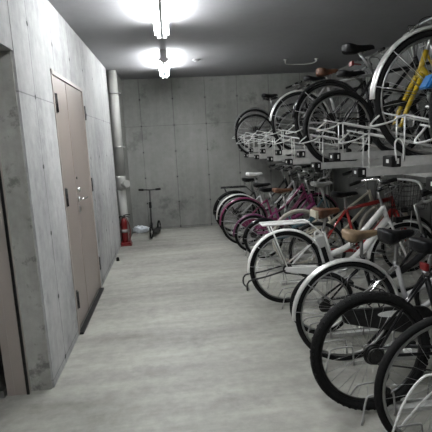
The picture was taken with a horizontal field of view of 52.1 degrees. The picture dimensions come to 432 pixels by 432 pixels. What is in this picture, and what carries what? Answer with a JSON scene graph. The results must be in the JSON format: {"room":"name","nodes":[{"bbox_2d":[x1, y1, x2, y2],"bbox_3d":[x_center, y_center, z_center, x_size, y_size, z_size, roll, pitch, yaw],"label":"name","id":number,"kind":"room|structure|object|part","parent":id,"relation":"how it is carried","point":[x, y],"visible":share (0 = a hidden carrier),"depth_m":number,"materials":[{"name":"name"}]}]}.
{"room":"bicycle parking room","nodes":[
{"label":"bicycle parking room","id":0,"kind":"room"},
{"bbox_2d":[0,0,120,387],"bbox_3d":[-1.131,-0.113,2.185,0.140,2.626,8.960,-4,10,-5],"label":"wall","id":1,"kind":"structure","parent":0,"point":[39,40],"depth_m":3.15,"materials":[{"name":"concrete"}]},
{"bbox_2d":[0,155,30,398],"bbox_3d":[-1.323,0.181,1.993,0.321,2.130,1.530,-4,10,-5],"label":"door","id":2,"kind":"structure","parent":1,"relation":"in","point":[12,340],"depth_m":2.70,"materials":[{"name":"beige paint"}]},
{"bbox_2d":[0,50,51,390],"bbox_3d":[-1.167,0.091,2.656,0.126,2.070,0.016,-4,10,-5],"label":"wall","id":3,"kind":"structure","parent":1,"relation":"attached to","point":[11,145],"depth_m":2.65,"materials":[{"name":"concrete"}]},
{"bbox_2d":[50,69,103,334],"bbox_3d":[-1.274,-0.152,4.048,0.191,2.100,1.240,-4,10,-5],"label":"door","id":4,"kind":"structure","parent":1,"relation":"in","point":[70,111],"depth_m":3.94,"materials":[{"name":"beige paint"}]},
{"bbox_3d":[-1.212,-0.164,4.035,0.069,0.052,0.156,-4,10,-5],"label":"handle","id":5,"kind":"part","parent":4,"relation":"part of","materials":[{"name":"silver metal"}]},
{"bbox_2d":[116,75,133,236],"bbox_3d":[-1.833,-0.940,7.314,0.660,2.626,0.780,-4,10,-5],"label":"wall","id":6,"kind":"structure","parent":0,"point":[128,192],"depth_m":7.36,"materials":[{"name":"concrete"}]},
{"bbox_2d":[0,219,431,431],"bbox_3d":[0.174,1.099,3.105,5.580,0.200,10.510,-4,10,-5],"label":"floor","id":7,"kind":"structure","parent":0,"point":[174,339],"depth_m":3.10,"materials":[{"name":"concrete"}]},
{"bbox_2d":[106,70,129,237],"bbox_3d":[-1.473,-0.870,6.789,0.238,2.626,0.171,5,12,39],"label":"drain pipe","id":8,"kind":"object","parent":7,"relation":"on","point":[122,183],"visible":0.87,"depth_m":6.71,"materials":[{"name":"plastic"}]},
{"bbox_2d":[119,214,132,246],"bbox_3d":[-1.410,0.211,6.812,0.201,0.482,0.200,-4,10,-5],"label":"fire extinguisher","id":9,"kind":"object","parent":7,"relation":"on","point":[125,241],"visible":0.84,"depth_m":6.78,"materials":[{"name":"red metal"}]},
{"bbox_3d":[-1.410,0.218,6.819,0.166,0.386,0.161,-4,10,-5],"label":"stand frame","id":10,"kind":"part","parent":9,"relation":"part of","materials":[{"name":"red plastic"}]},
{"bbox_2d":[133,225,149,232],"bbox_3d":[-1.322,0.226,7.762,0.329,0.128,0.217,-4,10,-5],"label":"plastic bag","id":11,"kind":"object","parent":7,"relation":"on","point":[138,229],"visible":1,"depth_m":7.70,"materials":[{"name":"plastic"}]},
{"bbox_2d":[138,188,160,238],"bbox_3d":[-1.041,-0.080,7.413,0.362,0.817,0.815,-2,10,4],"label":"scooter","id":12,"kind":"object","parent":7,"relation":"on","point":[152,231],"visible":1,"depth_m":7.16,"materials":[{"name":"metal"}]},
{"bbox_2d":[229,224,313,232],"bbox_3d":[1.013,0.102,7.377,1.595,0.261,0.222,-4,10,-5],"label":"rack","id":13,"kind":"object","parent":7,"relation":"on","point":[232,224],"visible":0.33,"depth_m":7.34,"materials":[{"name":"metal"}]},
{"bbox_2d":[213,163,316,231],"bbox_3d":[0.816,-0.304,7.280,1.759,1.076,0.611,-4,11,-5],"label":"bicycle","id":14,"kind":"object","parent":13,"relation":"on","point":[226,194],"visible":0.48,"depth_m":7.24,"materials":[{"name":"black paint"}]},
{"bbox_3d":[0.906,-0.321,7.286,0.606,0.593,0.072,-4,11,-5],"label":"frame","id":15,"kind":"part","parent":14,"relation":"part of","materials":[{"name":"black paint"}]},
{"bbox_2d":[289,165,309,180],"bbox_3d":[1.357,-0.707,7.265,0.275,0.227,0.344,-4,11,-5],"label":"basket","id":16,"kind":"object","parent":14,"relation":"on","point":[298,165],"depth_m":7.28,"materials":[{"name":"metal"}]},
{"bbox_2d":[233,229,332,238],"bbox_3d":[1.065,0.182,6.886,1.595,0.261,0.222,-4,10,-5],"label":"rack","id":17,"kind":"object","parent":7,"relation":"on","point":[239,229],"visible":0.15,"depth_m":6.83,"materials":[{"name":"metal"}]},
{"bbox_2d":[216,165,324,237],"bbox_3d":[0.866,-0.227,6.808,1.759,1.076,0.611,-4,9,-5],"label":"bicycle","id":18,"kind":"object","parent":17,"relation":"on","point":[231,197],"visible":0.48,"depth_m":6.77,"materials":[{"name":"silver paint"}]},
{"bbox_3d":[0.956,-0.244,6.814,0.606,0.593,0.072,-4,9,-5],"label":"frame","id":19,"kind":"part","parent":18,"relation":"part of","materials":[{"name":"silver paint"}]},
{"bbox_2d":[296,168,317,182],"bbox_3d":[1.406,-0.632,6.805,0.275,0.227,0.344,-4,9,-5],"label":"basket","id":20,"kind":"object","parent":18,"relation":"on","point":[297,168],"depth_m":6.70,"materials":[{"name":"metal"}]},
{"bbox_2d":[239,236,332,245],"bbox_3d":[1.113,0.256,6.434,1.595,0.261,0.222,-4,10,-5],"label":"rack","id":21,"kind":"object","parent":7,"relation":"on","point":[270,243],"visible":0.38,"depth_m":6.42,"materials":[{"name":"metal"}]},
{"bbox_2d":[219,166,338,244],"bbox_3d":[0.915,-0.150,6.338,1.759,1.076,0.611,-4,11,-5],"label":"bicycle","id":22,"kind":"object","parent":21,"relation":"on","point":[300,201],"visible":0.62,"depth_m":6.30,"materials":[{"name":"paint"}]},
{"bbox_3d":[1.005,-0.168,6.344,0.606,0.593,0.072,-4,11,-5],"label":"frame","id":23,"kind":"part","parent":22,"relation":"part of","materials":[{"name":"paint"}]},
{"bbox_2d":[305,169,330,186],"bbox_3d":[1.457,-0.553,6.323,0.275,0.227,0.344,-4,11,-5],"label":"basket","id":24,"kind":"object","parent":22,"relation":"on","point":[309,171],"depth_m":6.32,"materials":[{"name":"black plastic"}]},
{"bbox_3d":[1.201,0.366,6.461,1.430,0.024,0.078,-4,10,-5],"label":"rail","id":25,"kind":"part","parent":21,"relation":"part of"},
{"bbox_2d":[247,238,354,260],"bbox_3d":[1.197,0.385,5.639,1.595,0.261,0.222,-4,10,-5],"label":"rack","id":26,"kind":"object","parent":7,"relation":"on","point":[311,254],"visible":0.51,"depth_m":5.64,"materials":[{"name":"metal"}]},
{"bbox_2d":[242,165,358,257],"bbox_3d":[1.069,-0.051,5.545,1.512,1.126,0.591,-4,11,-5],"label":"bicycle","id":27,"kind":"object","parent":26,"relation":"on","point":[254,223],"visible":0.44,"depth_m":5.53,"materials":[{"name":"teal paint"}]},
{"bbox_3d":[0.858,-0.173,5.500,0.075,0.250,0.044,-4,11,-5],"label":"seat post","id":28,"kind":"part","parent":27,"relation":"part of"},
{"bbox_3d":[1.156,0.006,5.564,0.560,0.493,0.072,-4,11,-5],"label":"frame","id":29,"kind":"part","parent":27,"relation":"part of","materials":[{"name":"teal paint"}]},
{"bbox_3d":[1.285,0.496,5.666,1.430,0.024,0.078,-4,10,-5],"label":"rail","id":30,"kind":"part","parent":26,"relation":"part of","materials":[{"name":"metal"}]},
{"bbox_2d":[243,239,359,255],"bbox_3d":[1.160,0.329,5.982,1.595,0.261,0.222,-4,10,-5],"label":"rack","id":31,"kind":"object","parent":7,"relation":"on","point":[298,248],"visible":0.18,"depth_m":5.97,"materials":[{"name":"metal"}]},
{"bbox_2d":[230,171,343,250],"bbox_3d":[0.958,-0.060,5.907,1.563,1.036,0.611,-4,9,-5],"label":"bicycle","id":32,"kind":"object","parent":31,"relation":"on","point":[243,219],"visible":0.49,"depth_m":5.87,"materials":[{"name":"pink paint"}]},
{"bbox_3d":[0.676,0.209,5.854,0.447,0.168,0.012,-4,9,-5],"label":"chain","id":33,"kind":"part","parent":32,"relation":"part of","materials":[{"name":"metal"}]},
{"bbox_3d":[0.743,-0.218,5.862,0.089,0.232,0.044,-4,9,-5],"label":"seat post","id":34,"kind":"part","parent":32,"relation":"part of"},
{"bbox_3d":[1.058,-0.048,5.919,0.580,0.493,0.072,-4,9,-5],"label":"frame","id":35,"kind":"part","parent":32,"relation":"part of","materials":[{"name":"pink paint"}]},
{"bbox_3d":[1.222,-0.408,5.884,0.093,0.270,0.025,-4,9,-5],"label":"stem","id":36,"kind":"part","parent":32,"relation":"part of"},
{"bbox_3d":[1.248,0.440,6.010,1.430,0.024,0.078,-4,10,-5],"label":"rail","id":37,"kind":"part","parent":31,"relation":"part of","materials":[{"name":"metal"}]},
{"bbox_2d":[256,245,383,271],"bbox_3d":[1.238,0.449,5.246,1.595,0.261,0.222,-4,10,-5],"label":"rack","id":38,"kind":"object","parent":7,"relation":"on","point":[270,258],"visible":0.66,"depth_m":5.23,"materials":[{"name":"metal"}]},
{"bbox_3d":[1.326,0.560,5.274,1.430,0.024,0.078,-4,10,-5],"label":"rail","id":39,"kind":"part","parent":38,"relation":"part of","materials":[{"name":"metal"}]},
{"bbox_2d":[272,170,411,263],"bbox_3d":[1.496,0.008,5.216,1.720,1.076,0.611,-4,8,-5],"label":"bicycle","id":40,"kind":"object","parent":38,"relation":"on","point":[375,207],"visible":0.47,"depth_m":5.20,"materials":[{"name":"beige paint"}]},
{"bbox_3d":[1.263,-0.213,5.162,0.073,0.279,0.044,-4,8,-5],"label":"seat post","id":41,"kind":"part","parent":40,"relation":"part of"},
{"bbox_3d":[1.453,0.000,5.210,0.852,0.593,0.120,-4,8,-5],"label":"frame","id":42,"kind":"part","parent":40,"relation":"part of","materials":[{"name":"beige paint"}]},
{"bbox_2d":[263,257,412,287],"bbox_3d":[1.299,0.543,4.667,1.595,0.261,0.222,-4,10,-5],"label":"rack","id":43,"kind":"object","parent":7,"relation":"on","point":[360,276],"visible":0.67,"depth_m":4.66,"materials":[{"name":"metal"}]},
{"bbox_3d":[1.387,0.654,4.694,1.430,0.024,0.078,-4,10,-5],"label":"rail","id":44,"kind":"part","parent":43,"relation":"part of","materials":[{"name":"metal"}]},
{"bbox_2d":[288,176,431,278],"bbox_3d":[1.544,0.125,4.616,1.618,1.040,0.612,-4,11,-5],"label":"bicycle","id":45,"kind":"object","parent":43,"relation":"on","point":[337,194],"visible":0.52,"depth_m":4.58,"materials":[{"name":"red paint"}]},
{"bbox_3d":[1.330,-0.134,4.546,0.035,0.137,0.044,-4,11,-5],"label":"seat post","id":46,"kind":"part","parent":45,"relation":"part of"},
{"bbox_3d":[1.616,0.091,4.617,0.572,0.593,0.072,-4,11,-5],"label":"frame","id":47,"kind":"part","parent":45,"relation":"part of","materials":[{"name":"red paint"}]},
{"bbox_2d":[297,304,396,337],"bbox_3d":[1.432,0.748,3.410,1.595,0.261,0.222,-4,10,-5],"label":"rack","id":48,"kind":"object","parent":7,"relation":"on","point":[364,330],"visible":0.34,"depth_m":3.37,"materials":[{"name":"metal"}]},
{"bbox_2d":[290,178,431,333],"bbox_3d":[1.269,0.316,3.308,1.479,1.127,0.591,-4,11,-5],"label":"bicycle","id":49,"kind":"object","parent":48,"relation":"on","point":[350,235],"visible":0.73,"depth_m":3.30,"materials":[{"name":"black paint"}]},
{"bbox_3d":[0.979,0.631,3.273,0.447,0.168,0.012,-4,11,-5],"label":"chain","id":50,"kind":"part","parent":49,"relation":"part of","materials":[{"name":"metal"}]},
{"bbox_3d":[1.078,0.234,3.272,0.032,0.161,0.044,-4,11,-5],"label":"seat post","id":51,"kind":"part","parent":49,"relation":"part of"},
{"bbox_3d":[1.352,0.372,3.328,0.560,0.493,0.072,-4,11,-5],"label":"frame","id":52,"kind":"part","parent":49,"relation":"part of","materials":[{"name":"white paint"}]},
{"bbox_3d":[1.507,0.016,3.277,0.093,0.270,0.025,-4,11,-5],"label":"stem","id":53,"kind":"part","parent":49,"relation":"part of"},
{"bbox_3d":[1.520,0.859,3.438,1.430,0.024,0.078,-4,10,-5],"label":"rail","id":54,"kind":"part","parent":48,"relation":"part of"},
{"bbox_2d":[278,279,427,308],"bbox_3d":[1.359,0.636,4.098,1.595,0.261,0.222,-4,10,-5],"label":"rack","id":55,"kind":"object","parent":7,"relation":"on","point":[311,300],"visible":0.37,"depth_m":4.08,"materials":[{"name":"metal"}]},
{"bbox_2d":[242,178,430,302],"bbox_3d":[1.158,0.224,4.027,1.858,1.090,0.638,-4,9,-5],"label":"bicycle","id":56,"kind":"object","parent":55,"relation":"on","point":[319,244],"visible":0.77,"depth_m":3.98,"materials":[{"name":"white paint"}]},
{"bbox_3d":[0.850,0.507,3.965,0.507,0.190,0.012,-4,9,-5],"label":"chain","id":57,"kind":"part","parent":56,"relation":"part of","materials":[{"name":"metal"}]},
{"bbox_3d":[0.979,0.059,3.976,0.062,0.166,0.044,-4,9,-5],"label":"seat post","id":58,"kind":"part","parent":56,"relation":"part of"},
{"bbox_3d":[0.980,0.345,4.018,0.090,0.165,0.087,-4,9,-5],"label":"battery panel","id":59,"kind":"part","parent":56,"relation":"part of","materials":[{"name":"black plastic"}]},
{"bbox_3d":[1.278,0.211,4.030,0.651,0.600,0.072,-4,9,-5],"label":"frame","id":60,"kind":"part","parent":56,"relation":"part of","materials":[{"name":"white paint"}]},
{"bbox_3d":[1.488,-0.175,3.996,0.078,0.210,0.025,-4,9,-5],"label":"stem","id":61,"kind":"part","parent":56,"relation":"part of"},
{"bbox_2d":[385,182,429,210],"bbox_3d":[1.745,-0.181,4.021,0.275,0.227,0.344,-4,9,-5],"label":"basket","id":62,"kind":"object","parent":56,"relation":"on","point":[391,196],"depth_m":4.03,"materials":[{"name":"black metal"}]},
{"bbox_3d":[1.448,0.747,4.125,1.430,0.024,0.078,-4,10,-5],"label":"rail","id":63,"kind":"part","parent":55,"relation":"part of","materials":[{"name":"metal"}]},
{"bbox_2d":[282,158,431,247],"bbox_3d":[1.923,-0.044,4.755,0.880,1.324,6.550,-4,10,-5],"label":"bicycle rack","id":64,"kind":"object","parent":7,"relation":"on","point":[416,174],"visible":0.05,"depth_m":5.78,"materials":[{"name":"metal"}]},
{"bbox_2d":[236,139,275,157],"bbox_3d":[1.217,-1.129,7.054,1.825,0.304,0.148,-4,10,-5],"label":"tray","id":65,"kind":"object","parent":64,"relation":"on","point":[249,154],"visible":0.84,"depth_m":6.99,"materials":[{"name":"grey metal"}]},
{"bbox_3d":[1.318,-1.019,7.105,1.630,0.052,0.098,-4,10,-5],"label":"rail","id":66,"kind":"part","parent":65,"relation":"part of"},
{"bbox_2d":[235,84,336,153],"bbox_3d":[1.116,-1.508,7.009,1.668,1.040,0.612,-4,9,-5],"label":"bicycle","id":67,"kind":"object","parent":65,"relation":"on","point":[263,95],"visible":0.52,"depth_m":6.96,"materials":[{"name":"black paint"}]},
{"bbox_3d":[1.188,-1.543,7.011,0.592,0.593,0.072,-4,9,-5],"label":"frame","id":68,"kind":"part","parent":67,"relation":"part of","materials":[{"name":"black paint"}]},
{"bbox_2d":[245,138,300,158],"bbox_3d":[1.305,-0.993,6.219,1.825,0.304,0.148,-4,10,-5],"label":"tray","id":69,"kind":"object","parent":64,"relation":"on","point":[259,156],"visible":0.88,"depth_m":6.15,"materials":[{"name":"grey metal"}]},
{"bbox_3d":[1.406,-0.883,6.269,1.630,0.052,0.098,-4,10,-5],"label":"rail","id":70,"kind":"part","parent":69,"relation":"part of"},
{"bbox_2d":[232,134,337,151],"bbox_3d":[1.168,-1.283,7.457,1.825,0.304,0.148,-4,10,-5],"label":"tray","id":71,"kind":"object","parent":64,"relation":"on","point":[240,134],"visible":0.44,"depth_m":7.40,"materials":[{"name":"grey metal"}]},
{"bbox_2d":[234,80,332,147],"bbox_3d":[1.143,-1.684,7.408,1.719,1.075,0.611,-4,10,-5],"label":"bicycle","id":72,"kind":"object","parent":71,"relation":"on","point":[249,110],"visible":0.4,"depth_m":7.35,"materials":[{"name":"grey paint"}]},
{"bbox_3d":[1.233,-1.701,7.414,0.566,0.593,0.072,-4,10,-5],"label":"frame","id":73,"kind":"part","parent":72,"relation":"part of","materials":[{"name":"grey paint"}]},
{"bbox_3d":[1.269,-1.173,7.508,1.630,0.052,0.098,-4,10,-5],"label":"rail","id":74,"kind":"part","parent":71,"relation":"part of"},
{"bbox_2d":[257,137,328,161],"bbox_3d":[1.393,-0.857,5.383,1.825,0.304,0.148,-4,10,-5],"label":"tray","id":75,"kind":"object","parent":64,"relation":"on","point":[270,158],"visible":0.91,"depth_m":5.32,"materials":[{"name":"grey metal"}]},
{"bbox_3d":[1.494,-0.747,5.434,1.630,0.052,0.098,-4,10,-5],"label":"rail","id":76,"kind":"part","parent":75,"relation":"part of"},
{"bbox_2d":[274,63,400,155],"bbox_3d":[1.483,-1.248,5.348,1.600,1.040,0.612,-4,10,-5],"label":"bicycle","id":77,"kind":"object","parent":75,"relation":"on","point":[313,79],"visible":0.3,"depth_m":5.30,"materials":[{"name":"black paint"}]},
{"bbox_3d":[1.530,-1.280,5.347,0.603,0.593,0.072,-4,10,-5],"label":"frame","id":78,"kind":"part","parent":77,"relation":"part of","materials":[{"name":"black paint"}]},
{"bbox_2d":[240,132,356,152],"bbox_3d":[1.256,-1.147,6.622,1.825,0.304,0.148,-4,10,-5],"label":"tray","id":79,"kind":"object","parent":64,"relation":"on","point":[253,149],"visible":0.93,"depth_m":6.56,"materials":[{"name":"grey metal"}]},
{"bbox_3d":[1.357,-1.037,6.673,1.630,0.052,0.098,-4,10,-5],"label":"rail","id":80,"kind":"part","parent":79,"relation":"part of","materials":[{"name":"metal"}]},
{"bbox_2d":[251,130,374,153],"bbox_3d":[1.345,-1.011,5.787,1.825,0.304,0.148,-4,10,-5],"label":"tray","id":81,"kind":"object","parent":64,"relation":"on","point":[262,151],"visible":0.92,"depth_m":5.72,"materials":[{"name":"grey metal"}]},
{"bbox_3d":[1.446,-0.901,5.837,1.630,0.052,0.098,-4,10,-5],"label":"rail","id":82,"kind":"part","parent":81,"relation":"part of","materials":[{"name":"metal"}]},
{"bbox_3d":[1.971,-0.475,7.771,0.060,1.152,0.060,-4,10,-5],"label":"post","id":83,"kind":"part","parent":64,"relation":"part of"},
{"bbox_2d":[274,135,382,164],"bbox_3d":[1.482,-0.721,4.548,1.825,0.304,0.148,-4,10,-5],"label":"tray","id":84,"kind":"object","parent":64,"relation":"on","point":[292,161],"visible":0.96,"depth_m":4.48,"materials":[{"name":"grey metal"}]},
{"bbox_3d":[1.582,-0.611,4.599,1.630,0.052,0.098,-4,10,-5],"label":"rail","id":85,"kind":"part","parent":84,"relation":"part of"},
{"bbox_2d":[265,128,416,154],"bbox_3d":[1.433,-0.875,4.951,1.825,0.304,0.148,-4,10,-5],"label":"tray","id":86,"kind":"object","parent":64,"relation":"on","point":[277,152],"visible":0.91,"depth_m":4.89,"materials":[{"name":"grey metal"}]},
{"bbox_2d":[269,47,418,149],"bbox_3d":[1.438,-1.261,4.917,1.728,1.040,0.612,-4,9,-5],"label":"bicycle","id":87,"kind":"object","parent":86,"relation":"on","point":[320,72],"visible":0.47,"depth_m":4.88,"materials":[{"name":"silver paint"}]},
{"bbox_3d":[1.141,-0.997,4.862,0.487,0.185,0.012,-4,9,-5],"label":"chain","id":88,"kind":"part","parent":87,"relation":"part of","materials":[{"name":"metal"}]},
{"bbox_3d":[1.514,-1.296,4.919,0.613,0.593,0.072,-4,9,-5],"label":"frame","id":89,"kind":"part","parent":87,"relation":"part of","materials":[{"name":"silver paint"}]},
{"bbox_3d":[1.709,-1.677,4.882,0.078,0.210,0.025,-4,9,-5],"label":"stem","id":90,"kind":"part","parent":87,"relation":"part of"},
{"bbox_3d":[1.534,-0.765,5.002,1.630,0.052,0.098,-4,10,-5],"label":"rail","id":91,"kind":"part","parent":86,"relation":"part of","materials":[{"name":"metal"}]},
{"bbox_2d":[299,134,388,169],"bbox_3d":[1.570,-0.585,3.712,1.825,0.304,0.148,-4,10,-5],"label":"tray","id":92,"kind":"object","parent":64,"relation":"on","point":[319,165],"visible":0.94,"depth_m":3.66,"materials":[{"name":"grey metal"}]},
{"bbox_3d":[1.671,-0.475,3.763,1.630,0.052,0.098,-4,10,-5],"label":"rail","id":93,"kind":"part","parent":92,"relation":"part of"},
{"bbox_2d":[302,40,431,162],"bbox_3d":[1.525,-0.968,3.672,1.664,1.040,0.612,-4,9,-5],"label":"bicycle","id":94,"kind":"object","parent":92,"relation":"on","point":[347,48],"visible":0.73,"depth_m":3.62,"materials":[{"name":"rubber"}]},
{"bbox_3d":[1.224,-0.696,3.619,0.487,0.168,0.012,-4,9,-5],"label":"chain","id":95,"kind":"part","parent":94,"relation":"part of","materials":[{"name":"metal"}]},
{"bbox_3d":[1.227,-1.247,3.598,0.156,0.200,0.044,-4,9,-5],"label":"seat post","id":96,"kind":"part","parent":94,"relation":"part of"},
{"bbox_3d":[1.593,-1.002,3.674,0.607,0.593,0.072,-4,9,-5],"label":"frame","id":97,"kind":"part","parent":94,"relation":"part of","materials":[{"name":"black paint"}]},
{"bbox_2d":[285,125,428,157],"bbox_3d":[1.521,-0.739,4.116,1.825,0.304,0.148,-4,10,-5],"label":"tray","id":98,"kind":"object","parent":64,"relation":"on","point":[300,154],"visible":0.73,"depth_m":4.07,"materials":[{"name":"grey metal"}]},
{"bbox_2d":[292,42,430,150],"bbox_3d":[1.532,-1.124,4.072,1.709,1.040,0.612,-4,10,-5],"label":"bicycle","id":99,"kind":"object","parent":98,"relation":"on","point":[346,74],"visible":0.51,"depth_m":4.02,"materials":[{"name":"rubber"}]},
{"bbox_3d":[1.240,-0.858,4.023,0.487,0.180,0.012,-4,10,-5],"label":"chain","id":100,"kind":"part","parent":99,"relation":"part of","materials":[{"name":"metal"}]},
{"bbox_3d":[1.290,-1.248,4.025,0.133,0.068,0.044,-4,10,-5],"label":"seat post","id":101,"kind":"part","parent":99,"relation":"part of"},
{"bbox_3d":[1.621,-1.159,4.075,0.576,0.593,0.072,-4,10,-5],"label":"frame","id":102,"kind":"part","parent":99,"relation":"part of","materials":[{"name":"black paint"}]},
{"bbox_3d":[1.622,-0.629,4.167,1.630,0.052,0.098,-4,10,-5],"label":"rail","id":103,"kind":"part","parent":98,"relation":"part of","materials":[{"name":"metal"}]},
{"bbox_2d":[316,120,431,160],"bbox_3d":[1.609,-0.603,3.280,1.825,0.304,0.148,-4,10,-5],"label":"tray","id":104,"kind":"object","parent":64,"relation":"on","point":[335,156],"visible":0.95,"depth_m":3.23,"materials":[{"name":"grey metal"}]},
{"bbox_3d":[1.710,-0.493,3.331,1.630,0.052,0.098,-4,10,-5],"label":"rail","id":105,"kind":"part","parent":104,"relation":"part of","materials":[{"name":"metal"}]},
{"bbox_2d":[371,16,431,150],"bbox_3d":[1.780,-0.957,3.203,1.278,0.974,0.592,-1,10,13],"label":"bicycle","id":106,"kind":"object","parent":104,"relation":"on","point":[422,70],"visible":0.72,"depth_m":3.23,"materials":[{"name":"yellow paint"}]},
{"bbox_3d":[1.720,-0.977,3.259,0.517,0.493,0.072,-4,9,-5],"label":"frame","id":107,"kind":"part","parent":106,"relation":"part of","materials":[{"name":"yellow paint"}]},
{"bbox_3d":[1.551,-1.298,3.192,0.083,0.240,0.025,-4,9,-5],"label":"stem","id":108,"kind":"part","parent":106,"relation":"part of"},
{"bbox_3d":[2.175,-0.160,5.837,0.060,1.152,0.060,-4,10,-5],"label":"post","id":109,"kind":"part","parent":64,"relation":"part of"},
{"bbox_2d":[339,130,431,177],"bbox_3d":[1.658,-0.449,2.877,1.825,0.304,0.148,-4,10,-5],"label":"tray","id":110,"kind":"object","parent":64,"relation":"on","point":[359,172],"visible":1,"depth_m":2.82,"materials":[{"name":"grey metal"}]},
{"bbox_3d":[1.759,-0.339,2.928,1.630,0.052,0.098,-4,10,-5],"label":"rail","id":111,"kind":"part","parent":110,"relation":"part of","materials":[{"name":"metal"}]},
{"bbox_2d":[370,112,431,166],"bbox_3d":[1.698,-0.467,2.445,1.825,0.304,0.148,-4,10,-5],"label":"tray","id":112,"kind":"object","parent":64,"relation":"on","point":[389,160],"visible":0.98,"depth_m":2.37,"materials":[{"name":"grey metal"}]},
{"bbox_2d":[369,25,431,155],"bbox_3d":[1.692,-0.869,2.396,1.779,1.076,0.611,-4,10,-5],"label":"bicycle","id":113,"kind":"object","parent":112,"relation":"on","point":[404,43],"visible":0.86,"depth_m":2.32,"materials":[{"name":"rubber"}]},
{"bbox_3d":[1.798,-0.357,2.496,1.630,0.052,0.098,-4,10,-5],"label":"rail","id":114,"kind":"part","parent":112,"relation":"part of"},
{"bbox_2d":[414,124,431,190],"bbox_3d":[1.746,-0.313,2.042,1.825,0.304,0.148,-4,10,-5],"label":"tray","id":115,"kind":"object","parent":64,"relation":"on","point":[428,179],"visible":0.98,"depth_m":2.00,"materials":[{"name":"white metal"}]},
{"bbox_2d":[419,74,431,132],"bbox_3d":[1.790,-0.721,2.008,1.796,1.075,0.611,-4,9,-5],"label":"bicycle","id":116,"kind":"object","parent":115,"relation":"on","point":[426,83],"visible":1,"depth_m":1.95,"materials":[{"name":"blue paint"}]},
{"bbox_2d":[324,331,431,372],"bbox_3d":[1.476,0.815,2.998,1.595,0.261,0.222,-4,10,-5],"label":"rack","id":117,"kind":"object","parent":7,"relation":"on","point":[359,361],"visible":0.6,"depth_m":2.94,"materials":[{"name":"metal"}]},
{"bbox_2d":[292,192,431,360],"bbox_3d":[1.367,0.393,2.908,1.779,1.096,0.611,-4,11,-5],"label":"bicycle","id":118,"kind":"object","parent":117,"relation":"on","point":[390,237],"visible":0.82,"depth_m":2.84,"materials":[{"name":"silver paint"}]},
{"bbox_3d":[1.167,0.228,2.857,0.032,0.181,0.044,-4,11,-5],"label":"seat post","id":119,"kind":"part","parent":118,"relation":"part of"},
{"bbox_3d":[1.456,0.386,2.916,0.602,0.593,0.072,-4,11,-5],"label":"frame","id":120,"kind":"part","parent":118,"relation":"part of","materials":[{"name":"silver paint"}]},
{"bbox_3d":[1.564,0.926,3.026,1.430,0.024,0.078,-4,10,-5],"label":"rail","id":121,"kind":"part","parent":117,"relation":"part of","materials":[{"name":"metal"}]},
{"bbox_2d":[350,364,431,425],"bbox_3d":[1.532,0.901,2.468,1.595,0.261,0.222,-4,10,-5],"label":"rack","id":122,"kind":"object","parent":7,"relation":"on","point":[410,404],"visible":0.54,"depth_m":2.44,"materials":[{"name":"metal"}]},
{"bbox_2d":[310,237,431,410],"bbox_3d":[1.348,0.508,2.399,1.730,1.040,0.612,-4,8,-5],"label":"bicycle","id":123,"kind":"object","parent":122,"relation":"on","point":[373,354],"visible":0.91,"depth_m":2.34,"materials":[{"name":"rubber"}]},
{"bbox_3d":[1.037,0.770,2.339,0.487,0.190,0.012,-4,8,-5],"label":"chain","id":124,"kind":"part","parent":123,"relation":"part of","materials":[{"name":"metal"}]},
{"bbox_3d":[1.135,0.243,2.340,0.080,0.154,0.044,-4,8,-5],"label":"seat post","id":125,"kind":"part","parent":123,"relation":"part of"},
{"bbox_3d":[1.419,0.474,2.401,0.632,0.593,0.072,-4,8,-5],"label":"frame","id":126,"kind":"part","parent":123,"relation":"part of","materials":[{"name":"black paint"}]},
{"bbox_3d":[1.620,1.012,2.495,1.430,0.024,0.078,-4,10,-5],"label":"rail","id":127,"kind":"part","parent":122,"relation":"part of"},
{"bbox_2d":[398,423,423,431],"bbox_3d":[1.571,0.962,2.095,1.595,0.261,0.222,-4,10,-5],"label":"rack","id":128,"kind":"object","parent":7,"relation":"on","point":[410,424],"visible":0.7,"depth_m":2.08,"materials":[{"name":"metal"}]},
{"bbox_2d":[374,316,431,431],"bbox_3d":[1.567,0.541,2.026,1.750,1.076,0.611,-4,10,-5],"label":"bicycle","id":129,"kind":"object","parent":128,"relation":"on","point":[422,326],"visible":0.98,"depth_m":1.95,"materials":[{"name":"rubber"}]},
{"bbox_2d":[392,374,431,431],"bbox_3d":[0.893,0.872,1.999,0.283,0.411,0.152,-4,10,-5],"label":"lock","id":130,"kind":"object","parent":129,"relation":"attached to","point":[425,375],"visible":0.97,"depth_m":1.91,"materials":[{"name":"white metal"}]},
{"bbox_2d":[121,72,333,228],"bbox_3d":[0.063,-1.151,7.979,4.580,2.626,0.200,-4,10,-5],"label":"wall","id":131,"kind":"structure","parent":0,"point":[180,132],"depth_m":7.82,"materials":[{"name":"concrete"}]},
{"bbox_2d":[48,0,431,79],"bbox_3d":[0.029,-1.685,2.637,5.580,0.200,10.510,-4,10,-5],"label":"ceiling","id":132,"kind":"structure","parent":0,"point":[229,37],"depth_m":4.64,"materials":[{"name":"concrete"}]},
{"bbox_2d":[151,0,168,38],"bbox_3d":[-0.439,-1.623,3.474,0.132,0.150,1.274,-4,10,-5],"label":"ceiling light","id":133,"kind":"object","parent":132,"relation":"attached to","point":[159,7],"visible":1,"depth_m":3.55,"materials":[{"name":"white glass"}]},
{"bbox_2d":[158,50,168,77],"bbox_3d":[-0.699,-2.025,5.938,0.132,0.150,1.274,-4,10,-5],"label":"ceiling light","id":134,"kind":"object","parent":132,"relation":"attached to","point":[163,60],"visible":1,"depth_m":5.59,"materials":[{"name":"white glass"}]},
{"bbox_2d":[283,58,317,64],"bbox_3d":[1.231,-2.251,6.444,0.520,0.069,0.114,-4,10,-5],"label":"bracket","id":135,"kind":"object","parent":132,"relation":"attached to","point":[314,58],"visible":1,"depth_m":6.47,"materials":[{"name":"metal"}]},
{"bbox_2d":[333,40,431,253],"bbox_3d":[2.773,-0.475,3.124,0.200,2.626,10.110,-4,10,-5],"label":"wall","id":136,"kind":"structure","parent":0,"point":[341,183],"depth_m":6.19,"materials":[{"name":"concrete"}]}
]}

